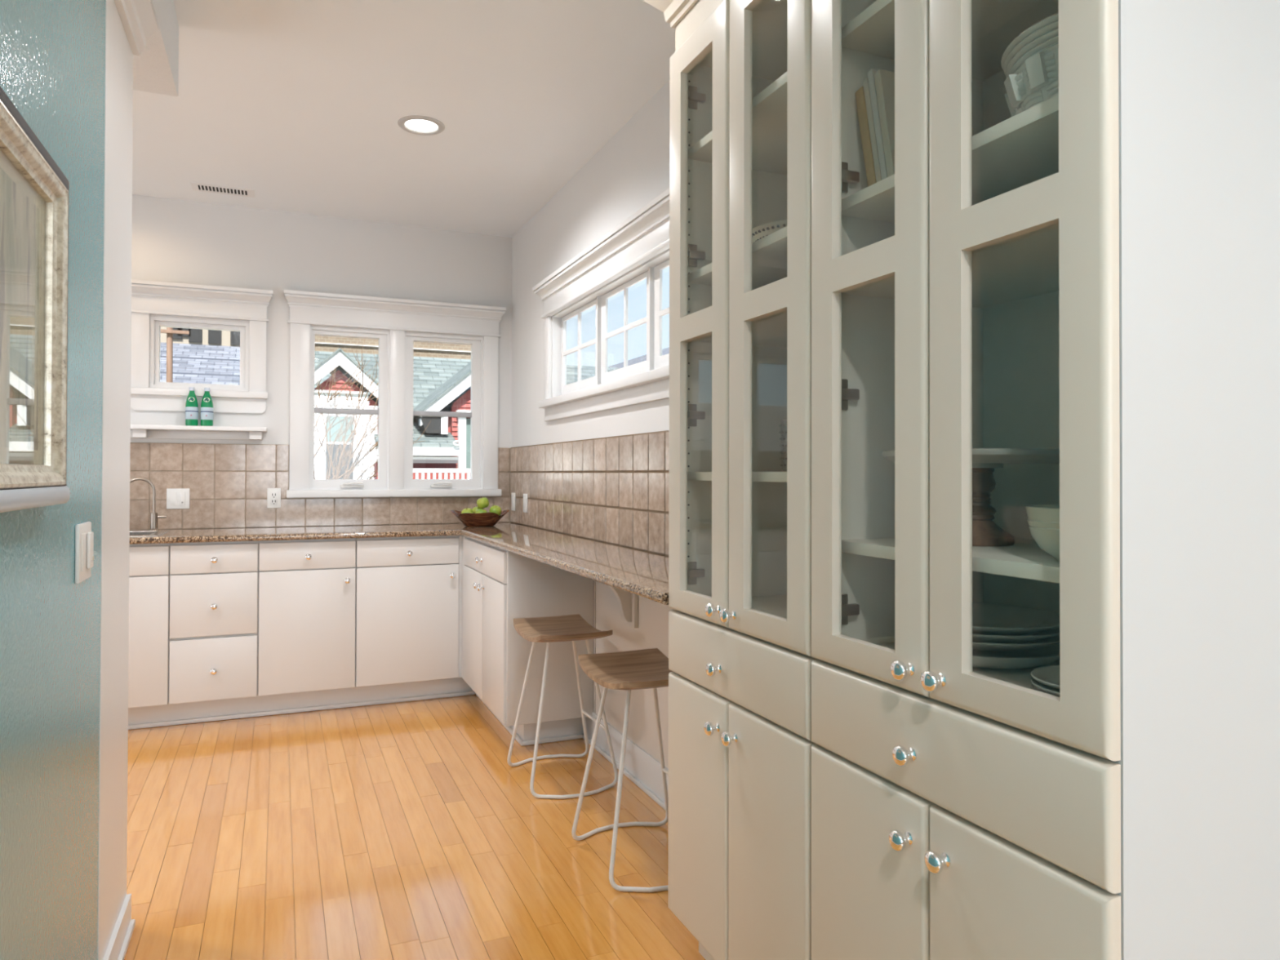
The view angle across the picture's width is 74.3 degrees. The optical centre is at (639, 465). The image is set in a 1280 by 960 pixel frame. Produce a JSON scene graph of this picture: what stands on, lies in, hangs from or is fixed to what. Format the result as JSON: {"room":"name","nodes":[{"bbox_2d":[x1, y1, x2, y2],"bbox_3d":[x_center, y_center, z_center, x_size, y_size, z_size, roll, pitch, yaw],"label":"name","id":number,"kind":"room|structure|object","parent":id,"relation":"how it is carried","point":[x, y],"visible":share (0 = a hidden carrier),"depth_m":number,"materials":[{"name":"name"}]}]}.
{"room":"kitchen","nodes":[
{"label":"kitchen","id":0,"kind":"room"},
{"bbox_2d":[0,0,133,959],"bbox_3d":[-0.111,-0.258,-0.811,0.116,2.900,6.592,0,-1,-23],"label":"wall","id":1,"kind":"structure","parent":0,"point":[52,52],"depth_m":1.66,"materials":[{"name":"teal paint"}]},
{"bbox_2d":[0,86,70,512],"bbox_3d":[-0.833,-0.218,1.070,0.036,0.560,0.820,0,-1,-23],"label":"mirror","id":2,"kind":"object","parent":1,"relation":"attached to","point":[34,191],"visible":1,"depth_m":1.29,"materials":[{"name":"silver metal"}]},
{"bbox_2d":[0,167,39,450],"bbox_3d":[-0.840,-0.220,1.062,0.001,0.386,0.640,0,-1,-23],"label":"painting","id":3,"kind":"object","parent":2,"relation":"attached to","point":[20,209],"depth_m":1.25,"materials":[{"name":"paint"}]},
{"bbox_2d":[75,521,93,583],"bbox_3d":[-1.115,0.173,1.698,0.016,0.116,0.113,0,-1,-23],"label":"dimmer switch","id":4,"kind":"object","parent":1,"relation":"attached to","point":[84,536],"visible":1,"depth_m":1.68,"materials":[{"name":"white plastic"}]},
{"bbox_2d":[102,893,135,959],"bbox_3d":[-0.051,1.150,-0.797,0.022,0.085,6.592,0,-1,-23],"label":"baseboard","id":5,"kind":"structure","parent":1,"relation":"attached to","point":[117,946],"depth_m":2.10,"materials":[{"name":"white wood"}]},
{"bbox_2d":[114,0,157,56],"bbox_3d":[-0.030,-1.163,-0.769,0.060,0.088,6.592,0,-1,-23],"label":"trim","id":6,"kind":"structure","parent":1,"relation":"attached to","point":[137,17],"depth_m":2.15,"materials":[{"name":"white wood"}]},
{"bbox_2d":[129,194,512,529],"bbox_3d":[-2.757,-0.216,4.347,4.545,2.900,0.162,0,-1,-23],"label":"wall","id":7,"kind":"structure","parent":0,"point":[228,482],"depth_m":4.61,"materials":[{"name":"paint"}]},
{"bbox_2d":[166,488,189,508],"bbox_3d":[-2.407,0.172,4.399,0.106,0.106,0.010,0,-1,-23],"label":"light switch","id":8,"kind":"object","parent":7,"relation":"attached to","point":[176,498],"visible":1,"depth_m":4.40,"materials":[{"name":"white plastic"}]},
{"bbox_2d":[130,424,266,439],"bbox_3d":[-2.325,-0.172,4.394,0.698,0.065,0.115,0,-1,-23],"label":"wall shelf","id":9,"kind":"object","parent":7,"relation":"attached to","point":[137,431],"visible":0.79,"depth_m":4.40,"materials":[{"name":"white wood"}]},
{"bbox_2d":[185,386,198,426],"bbox_3d":[-2.330,-0.306,4.387,0.060,0.202,0.061,0,-1,-23],"label":"bottle","id":10,"kind":"object","parent":9,"relation":"on","point":[191,405],"visible":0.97,"depth_m":4.37,"materials":[{"name":"green glass"}]},
{"bbox_2d":[200,387,213,426],"bbox_3d":[-2.265,-0.306,4.415,0.060,0.202,0.061,0,-1,-23],"label":"bottle","id":11,"kind":"object","parent":9,"relation":"on","point":[206,404],"visible":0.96,"depth_m":4.39,"materials":[{"name":"green glass"}]},
{"bbox_2d":[130,279,273,413],"bbox_3d":[-2.337,-0.613,4.497,0.698,0.658,0.222,0,-1,-23],"label":"window","id":12,"kind":"structure","parent":7,"relation":"in","point":[148,297],"depth_m":4.44,"materials":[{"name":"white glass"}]},
{"bbox_2d":[266,488,280,507],"bbox_3d":[-1.986,0.176,4.580,0.067,0.108,0.008,0,-1,-23],"label":"wall outlet","id":13,"kind":"object","parent":7,"relation":"attached to","point":[273,495],"visible":1,"depth_m":4.58,"materials":[{"name":"white plastic"}]},
{"bbox_2d":[270,491,277,504],"bbox_3d":[-1.985,0.176,4.578,0.037,0.072,0.002,0,-1,-23],"label":"socket","id":14,"kind":"object","parent":13,"relation":"attached to","point":[273,495],"depth_m":4.58,"materials":[{"name":"white plastic"}]},
{"bbox_2d":[284,289,506,497],"bbox_3d":[-1.405,-0.383,4.894,1.223,1.126,0.222,0,-1,-23],"label":"window","id":15,"kind":"structure","parent":7,"relation":"in","point":[395,412],"depth_m":4.84,"materials":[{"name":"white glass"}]},
{"bbox_2d":[132,0,675,237],"bbox_3d":[-0.021,-1.475,0.580,6.800,0.100,9.260,0,-1,-23],"label":"ceiling","id":16,"kind":"structure","parent":0,"point":[300,104],"depth_m":3.26,"materials":[{"name":"paint"}]},
{"bbox_2d":[133,0,178,96],"bbox_3d":[-0.594,-1.323,-0.757,1.097,0.230,7.055,0,-1,-23],"label":"soffit","id":17,"kind":"structure","parent":16,"relation":"attached to","point":[156,70],"depth_m":2.51,"materials":[{"name":"paint"}]},
{"bbox_2d":[190,182,254,197],"bbox_3d":[-2.108,-1.394,4.272,0.287,0.003,0.128,0,-1,-23],"label":"ceiling vent","id":18,"kind":"object","parent":16,"relation":"in","point":[200,187],"visible":1,"depth_m":4.27,"materials":[{"name":"white metal"}]},
{"bbox_2d":[397,115,444,135],"bbox_3d":[-0.898,-1.396,3.470,0.188,0.008,0.188,0,-1,-23],"label":"recessed light","id":19,"kind":"object","parent":16,"relation":"in","point":[415,124],"visible":1,"depth_m":3.46,"materials":[{"name":"white"}]},
{"bbox_2d":[124,693,705,959],"bbox_3d":[0.050,1.245,0.501,6.700,0.080,9.100,0,-1,-23],"label":"floor","id":20,"kind":"structure","parent":0,"point":[406,830],"depth_m":2.73,"materials":[{"name":"brown wood"}]},
{"bbox_2d":[128,542,169,707],"bbox_3d":[-2.461,0.733,4.061,0.392,0.748,0.578,0,-1,-23],"label":"base cabinet","id":21,"kind":"object","parent":20,"relation":"on","point":[148,563],"visible":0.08,"depth_m":3.87,"materials":[{"name":"wood"}]},
{"bbox_2d":[168,541,258,704],"bbox_3d":[-2.107,0.735,4.212,0.375,0.748,0.578,0,-1,-23],"label":"base cabinet","id":22,"kind":"object","parent":20,"relation":"on","point":[214,586],"visible":1,"depth_m":3.98,"materials":[{"name":"wood"}]},
{"bbox_2d":[128,690,475,729],"bbox_3d":[-2.026,1.222,4.090,2.464,0.022,0.018,0,-1,-23],"label":"trim","id":23,"kind":"structure","parent":20,"relation":"on","point":[468,692],"depth_m":4.21,"materials":[{"name":"white wood"}]},
{"bbox_2d":[128,675,475,724],"bbox_3d":[-2.025,1.171,4.109,2.480,0.125,0.015,0,-1,-23],"label":"toe kick","id":24,"kind":"structure","parent":20,"relation":"on","point":[154,713],"depth_m":4.22,"materials":[{"name":"white wood"}]},
{"bbox_2d":[257,537,355,696],"bbox_3d":[-1.728,0.738,4.374,0.446,0.748,0.578,0,-1,-23],"label":"base cabinet","id":25,"kind":"object","parent":20,"relation":"on","point":[307,597],"visible":1,"depth_m":4.13,"materials":[{"name":"wood"}]},
{"bbox_2d":[355,535,467,687],"bbox_3d":[-1.268,0.740,4.559,0.546,0.748,0.600,0,-1,-23],"label":"base cabinet","id":26,"kind":"object","parent":20,"relation":"on","point":[406,619],"depth_m":4.33,"materials":[{"name":"wood"}]},
{"bbox_2d":[128,522,668,604],"bbox_3d":[-1.457,0.337,3.128,2.784,0.030,3.093,0,-1,-23],"label":"countertop","id":27,"kind":"structure","parent":26,"relation":"on","point":[641,573],"depth_m":3.74,"materials":[{"name":"stone"}]},
{"bbox_2d":[129,477,166,530],"bbox_3d":[-2.474,0.192,4.218,0.192,0.264,0.044,0,-1,-23],"label":"faucet","id":28,"kind":"object","parent":27,"relation":"on","point":[154,517],"visible":0.8,"depth_m":4.22,"materials":[{"name":"silver metal"}]},
{"bbox_2d":[129,528,169,537],"bbox_3d":[-2.465,0.399,4.024,0.341,0.154,0.465,0,-1,-23],"label":"sink","id":29,"kind":"object","parent":27,"relation":"in","point":[133,533],"visible":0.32,"depth_m":4.17,"materials":[{"name":"silver metal"}]},
{"bbox_2d":[129,531,155,535],"bbox_3d":[-2.470,0.402,4.020,0.275,0.149,0.320,0,-1,-23],"label":"basin","id":30,"kind":"object","parent":29,"relation":"in","point":[131,533],"depth_m":4.18,"materials":[{"name":"silver metal"}]},
{"bbox_2d":[450,509,509,526],"bbox_3d":[-0.886,0.294,4.724,0.326,0.089,0.217,0,-1,-23],"label":"fruit bowl","id":31,"kind":"object","parent":27,"relation":"on","point":[482,519],"visible":0.96,"depth_m":4.66,"materials":[{"name":"brown wood"}]},
{"bbox_2d":[461,507,473,513],"bbox_3d":[-0.960,0.268,4.699,0.068,0.070,0.069,0,-1,-23],"label":"apple","id":32,"kind":"object","parent":31,"relation":"in","point":[468,510],"visible":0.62,"depth_m":4.68,"materials":[{"name":"green food"}]},
{"bbox_2d":[472,506,482,513],"bbox_3d":[-0.917,0.263,4.767,0.068,0.071,0.070,0,-1,-23],"label":"apple","id":33,"kind":"object","parent":31,"relation":"in","point":[475,508],"visible":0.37,"depth_m":4.74,"materials":[{"name":"green food"}]},
{"bbox_2d":[475,508,487,513],"bbox_3d":[-0.880,0.273,4.687,0.069,0.070,0.069,0,-1,-23],"label":"apple","id":34,"kind":"object","parent":31,"relation":"in","point":[478,511],"visible":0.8,"depth_m":4.67,"materials":[{"name":"green food"}]},
{"bbox_2d":[476,496,488,509],"bbox_3d":[-0.881,0.208,4.734,0.070,0.071,0.068,0,-1,-23],"label":"apple","id":35,"kind":"object","parent":34,"relation":"on","point":[482,503],"visible":1,"depth_m":4.71,"materials":[{"name":"green food"}]},
{"bbox_2d":[488,505,501,515],"bbox_3d":[-0.812,0.256,4.740,0.068,0.071,0.071,0,-1,-23],"label":"apple","id":36,"kind":"object","parent":31,"relation":"in","point":[495,508],"visible":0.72,"depth_m":4.72,"materials":[{"name":"green food"}]},
{"bbox_2d":[463,537,593,725],"bbox_3d":[-0.575,0.737,4.055,0.434,0.748,0.870,0,-1,-23],"label":"base cabinet","id":37,"kind":"object","parent":20,"relation":"on","point":[501,586],"visible":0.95,"depth_m":3.68,"materials":[{"name":"wood"}]},
{"bbox_2d":[506,613,617,799],"bbox_3d":[-0.311,0.929,3.340,0.350,0.603,0.474,0,-1,-23],"label":"bar stool","id":38,"kind":"object","parent":20,"relation":"on","point":[573,628],"visible":0.99,"depth_m":3.35,"materials":[{"name":"brown wood"}]},
{"bbox_2d":[571,648,672,892],"bbox_3d":[0.007,0.923,2.649,0.350,0.603,0.474,0,-1,-23],"label":"bar stool","id":39,"kind":"object","parent":20,"relation":"on","point":[645,668],"visible":0.75,"depth_m":2.70,"materials":[{"name":"brown wood"}]},
{"bbox_2d":[667,0,818,959],"bbox_3d":[0.360,-0.007,1.889,0.442,2.450,0.605,0,-1,-23],"label":"display cabinet","id":40,"kind":"object","parent":20,"relation":"on","point":[740,658],"visible":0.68,"depth_m":1.84,"materials":[{"name":"wood"}]},
{"bbox_2d":[687,471,786,482],"bbox_3d":[0.390,0.025,1.902,0.357,0.021,0.567,0,-1,-23],"label":"shelf","id":41,"kind":"object","parent":40,"relation":"attached to","point":[692,477],"depth_m":1.79,"materials":[{"name":"white wood"}]},
{"bbox_2d":[687,226,786,289],"bbox_3d":[0.391,-0.465,1.906,0.357,0.021,0.567,0,-1,-23],"label":"shelf","id":42,"kind":"object","parent":40,"relation":"attached to","point":[769,253],"depth_m":1.93,"materials":[{"name":"white wood"}]},
{"bbox_2d":[688,71,787,175],"bbox_3d":[0.392,-0.775,1.909,0.357,0.021,0.567,0,-1,-23],"label":"shelf","id":43,"kind":"object","parent":40,"relation":"attached to","point":[770,107],"depth_m":1.98,"materials":[{"name":"white wood"}]},
{"bbox_2d":[692,311,786,347],"bbox_3d":[0.383,-0.327,1.902,0.376,0.030,0.569,0,-1,-23],"label":"shelf","id":44,"kind":"object","parent":40,"relation":"attached to","point":[770,331],"depth_m":1.99,"materials":[{"name":"white wood"}]},
{"bbox_2d":[751,219,786,243],"bbox_3d":[0.370,-0.504,1.941,0.250,0.056,0.250,0,-1,-23],"label":"patterned bowl","id":45,"kind":"object","parent":40,"relation":"on","point":[759,232],"visible":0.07,"depth_m":1.87,"materials":[{"name":"beige ceramic"}]},
{"bbox_2d":[779,417,786,471],"bbox_3d":[0.363,-0.044,1.847,0.120,0.115,0.119,0,-1,-23],"label":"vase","id":46,"kind":"object","parent":40,"relation":"on","point":[785,418],"visible":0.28,"depth_m":1.85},
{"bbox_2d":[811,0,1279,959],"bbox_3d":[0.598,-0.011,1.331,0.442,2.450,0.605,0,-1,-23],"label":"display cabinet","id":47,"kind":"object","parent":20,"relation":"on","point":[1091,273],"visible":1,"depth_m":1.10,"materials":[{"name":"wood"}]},
{"bbox_2d":[643,0,697,28],"bbox_3d":[0.457,-1.168,1.651,0.463,0.132,1.287,0,-1,-23],"label":"trim","id":48,"kind":"structure","parent":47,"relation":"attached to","point":[674,11],"depth_m":2.09,"materials":[{"name":"paint"}]},
{"bbox_2d":[854,86,876,186],"bbox_3d":[0.498,-0.586,1.560,0.200,0.205,0.061,0,-1,-23],"label":"book","id":49,"kind":"object","parent":47,"relation":"on","point":[860,94],"visible":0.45,"depth_m":1.52,"materials":[{"name":"paper"}]},
{"bbox_2d":[862,77,881,182],"bbox_3d":[0.506,-0.590,1.543,0.200,0.216,0.054,0,-1,-23],"label":"book","id":50,"kind":"object","parent":47,"relation":"on","point":[865,83],"visible":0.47,"depth_m":1.50,"materials":[{"name":"grey paper"}]},
{"bbox_2d":[867,68,887,179],"bbox_3d":[0.511,-0.595,1.530,0.200,0.226,0.056,0,-1,-23],"label":"book","id":51,"kind":"object","parent":47,"relation":"on","point":[871,73],"visible":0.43,"depth_m":1.49,"materials":[{"name":"white paper"}]},
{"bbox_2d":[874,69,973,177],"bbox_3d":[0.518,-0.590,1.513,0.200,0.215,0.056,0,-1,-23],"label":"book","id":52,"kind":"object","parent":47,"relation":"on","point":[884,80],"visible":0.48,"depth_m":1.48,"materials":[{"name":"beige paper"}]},
{"bbox_2d":[841,94,1058,222],"bbox_3d":[0.630,-0.470,1.348,0.357,0.021,0.567,0,-1,-23],"label":"shelf","id":53,"kind":"object","parent":47,"relation":"attached to","point":[1022,149],"depth_m":1.28,"materials":[{"name":"white wood"}]},
{"bbox_2d":[841,0,1058,80],"bbox_3d":[0.631,-0.780,1.351,0.357,0.021,0.567,0,-1,-23],"label":"shelf","id":54,"kind":"object","parent":47,"relation":"attached to","point":[869,37],"depth_m":1.49,"materials":[{"name":"white wood"}]},
{"bbox_2d":[841,223,1058,308],"bbox_3d":[0.622,-0.331,1.344,0.376,0.030,0.569,0,-1,-23],"label":"shelf","id":55,"kind":"object","parent":47,"relation":"attached to","point":[1022,269],"depth_m":1.41,"materials":[{"name":"white wood"}]},
{"bbox_2d":[841,537,1059,583],"bbox_3d":[0.628,0.144,1.343,0.357,0.021,0.567,0,-1,-23],"label":"shelf","id":56,"kind":"object","parent":47,"relation":"attached to","point":[1024,558],"depth_m":1.26,"materials":[{"name":"white wood"}]},
{"bbox_2d":[882,448,1059,546],"bbox_3d":[0.579,0.054,1.456,0.310,0.160,0.310,0,-1,-23],"label":"cake stand","id":57,"kind":"object","parent":47,"relation":"on","point":[985,532],"visible":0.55,"depth_m":1.41,"materials":[{"name":"white ceramic"}]},
{"bbox_2d":[972,643,1059,669],"bbox_3d":[0.590,0.316,1.452,0.274,0.029,0.274,0,-1,-23],"label":"serving bowl","id":58,"kind":"object","parent":47,"relation":"on","point":[1042,655],"visible":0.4,"depth_m":1.35,"materials":[{"name":"white ceramic"}]},
{"bbox_2d":[972,635,1059,651],"bbox_3d":[0.590,0.290,1.452,0.272,0.022,0.272,0,-1,-23],"label":"dinner plate","id":59,"kind":"object","parent":58,"relation":"on","point":[1053,640],"visible":0.22,"depth_m":1.34,"materials":[{"name":"white ceramic"}]},
{"bbox_2d":[972,627,1059,643],"bbox_3d":[0.590,0.278,1.452,0.272,0.022,0.272,0,-1,-23],"label":"dinner plate","id":60,"kind":"object","parent":59,"relation":"on","point":[1055,632],"visible":0.27,"depth_m":1.34,"materials":[{"name":"white ceramic"}]},
{"bbox_2d":[972,602,1059,635],"bbox_3d":[0.590,0.266,1.452,0.272,0.022,0.272,0,-1,-23],"label":"dinner plate","id":61,"kind":"object","parent":60,"relation":"on","point":[988,619],"visible":0.49,"depth_m":1.47,"materials":[{"name":"white ceramic"}]},
{"bbox_2d":[1000,12,1058,116],"bbox_3d":[0.657,-0.543,1.206,0.259,0.123,0.259,0,-1,-1],"label":"basket bowl","id":62,"kind":"object","parent":47,"relation":"on","point":[1030,62],"visible":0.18,"depth_m":1.17,"materials":[{"name":"white ceramic"}]},
{"bbox_2d":[1013,41,1058,111],"bbox_3d":[0.657,-0.527,1.205,0.232,0.090,0.232,0,-1,-23],"label":"basket","id":63,"kind":"object","parent":62,"relation":"on","point":[1036,65],"depth_m":1.17,"materials":[{"name":"white wicker"}]},
{"bbox_2d":[1025,504,1059,561],"bbox_3d":[0.626,0.094,1.153,0.181,0.075,0.181,0,-1,-23],"label":"mixing bowl","id":64,"kind":"object","parent":47,"relation":"on","point":[1043,521],"visible":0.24,"depth_m":1.14,"materials":[{"name":"beige ceramic"}]},
{"bbox_3d":[0.611,0.321,1.135,0.156,0.014,0.156,0,-1,-23],"label":"saucer","id":65,"kind":"object","parent":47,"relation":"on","visible":0},
{"bbox_2d":[1030,684,1059,696],"bbox_3d":[0.611,0.311,1.135,0.156,0.014,0.156,0,-1,-23],"label":"saucer","id":66,"kind":"object","parent":65,"relation":"on","point":[1033,686],"visible":0.02,"depth_m":1.16,"materials":[{"name":"white ceramic"}]},
{"bbox_2d":[1030,677,1059,695],"bbox_3d":[0.611,0.302,1.135,0.156,0.014,0.156,0,-1,-23],"label":"saucer","id":67,"kind":"object","parent":66,"relation":"on","point":[1054,691],"visible":0.12,"depth_m":1.14,"materials":[{"name":"white ceramic"}]},
{"bbox_2d":[1030,665,1059,688],"bbox_3d":[0.611,0.293,1.135,0.156,0.014,0.156,0,-1,-23],"label":"saucer","id":68,"kind":"object","parent":67,"relation":"on","point":[1046,675],"visible":0.25,"depth_m":1.17,"materials":[{"name":"white ceramic"}]},
{"bbox_2d":[510,80,669,683],"bbox_3d":[0.098,-0.221,3.149,0.087,2.900,4.310,0,-1,-23],"label":"wall","id":69,"kind":"structure","parent":0,"point":[603,476],"depth_m":3.81,"materials":[{"name":"paint"}]},
{"bbox_2d":[511,492,515,511],"bbox_3d":[-0.753,0.214,5.010,0.009,0.107,0.075,0,-1,-23],"label":"wall outlet","id":70,"kind":"object","parent":69,"relation":"attached to","point":[513,507],"visible":1,"depth_m":5.00,"materials":[{"name":"white plastic"}]},
{"bbox_2d":[523,493,527,512],"bbox_3d":[-0.650,0.212,4.769,0.009,0.107,0.075,0,-1,-23],"label":"wall outlet","id":71,"kind":"object","parent":69,"relation":"attached to","point":[525,495],"visible":1,"depth_m":4.75,"materials":[{"name":"white plastic"}]},
{"bbox_2d":[475,693,583,746],"bbox_3d":[-0.570,1.228,4.192,0.296,0.020,0.936,0,-1,-23],"label":"trim","id":72,"kind":"structure","parent":69,"relation":"attached to","point":[522,743],"depth_m":3.78,"materials":[{"name":"white wood"}]},
{"bbox_2d":[510,712,668,810],"bbox_3d":[-0.222,1.160,3.421,0.295,0.142,2.664,0,-1,-23],"label":"baseboard","id":73,"kind":"structure","parent":69,"relation":"attached to","point":[640,767],"depth_m":3.46,"materials":[{"name":"white wood"}]},
{"bbox_2d":[595,581,595,653],"bbox_3d":[-0.197,0.730,3.721,0.002,0.718,0.002,0,-1,-23],"label":"joint","id":74,"kind":"object","parent":69,"relation":"attached to","point":[595,581],"visible":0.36,"depth_m":3.72,"materials":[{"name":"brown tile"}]},
{"bbox_2d":[532,187,669,421],"bbox_3d":[-0.106,-0.592,3.555,0.147,0.706,2.015,0,-1,-23],"label":"window","id":75,"kind":"structure","parent":69,"relation":"in","point":[637,250],"depth_m":3.59,"materials":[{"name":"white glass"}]},
{"bbox_2d":[593,580,674,768],"bbox_3d":[0.117,0.720,2.999,0.008,0.730,1.614,0,-1,-23],"label":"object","id":76,"kind":"structure","parent":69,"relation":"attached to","point":[652,631],"depth_m":3.28,"materials":[{"name":"white paint"}]},
{"bbox_2d":[609,586,638,627],"bbox_3d":[-0.155,0.493,3.263,0.286,0.273,0.090,0,-1,-23],"label":"corbel","id":77,"kind":"object","parent":76,"relation":"attached to","point":[628,602],"visible":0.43,"depth_m":3.28,"materials":[{"name":"white wood"}]},
{"label":"outside","id":78,"kind":"structure","parent":0,"visible":0},
{"bbox_3d":[-9.525,2.720,47.675,100.000,0.200,84.800,0,-1,-23],"label":"ground","id":79,"kind":"structure","parent":78,"visible":0},
{"bbox_2d":[160,327,189,382],"bbox_3d":[-6.188,0.213,11.036,0.500,4.150,0.122,0,-1,-23],"label":"utility pole","id":80,"kind":"object","parent":79,"relation":"on","point":[170,331],"visible":0.14,"depth_m":11.05,"materials":[{"name":"brown wood"}]},
{"bbox_2d":[160,326,239,385],"bbox_3d":[-9.782,-1.942,14.105,6.080,8.500,6.400,0,-1,-23],"label":"neighboring building","id":81,"kind":"structure","parent":79,"relation":"on","point":[202,356],"depth_m":14.20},
{"bbox_2d":[314,339,431,479],"bbox_3d":[-3.224,0.446,8.612,1.871,3.662,1.727,0,-1,0],"label":"tree","id":82,"kind":"object","parent":79,"relation":"on","point":[335,476],"visible":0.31,"depth_m":8.85,"materials":[{"name":"brown plant"}]},
{"bbox_2d":[315,335,471,359],"bbox_3d":[-7.967,-2.563,27.574,7.400,10.000,7.070,0,-1,-23],"label":"roof eave","id":83,"kind":"structure","parent":79,"relation":"on","point":[324,344],"depth_m":24.00},
{"bbox_2d":[314,347,619,479],"bbox_3d":[-1.876,0.067,15.451,9.300,4.544,4.912,0,-1,-23],"label":"house","id":84,"kind":"structure","parent":79,"relation":"on","point":[439,384],"depth_m":12.70,"materials":[{"name":"white wood"}]},
{"bbox_2d":[325,413,352,416],"bbox_3d":[-4.407,-0.760,12.391,0.390,0.070,0.005,0,-1,-23],"label":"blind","id":85,"kind":"object","parent":84,"relation":"hanging from","point":[340,415],"depth_m":12.39,"materials":[{"name":"white"}]},
{"bbox_2d":[607,346,669,368],"bbox_3d":[0.112,-0.722,30.018,3.800,6.400,7.500,0,-1,-23],"label":"house","id":86,"kind":"structure","parent":79,"relation":"on","point":[665,351],"depth_m":29.68,"materials":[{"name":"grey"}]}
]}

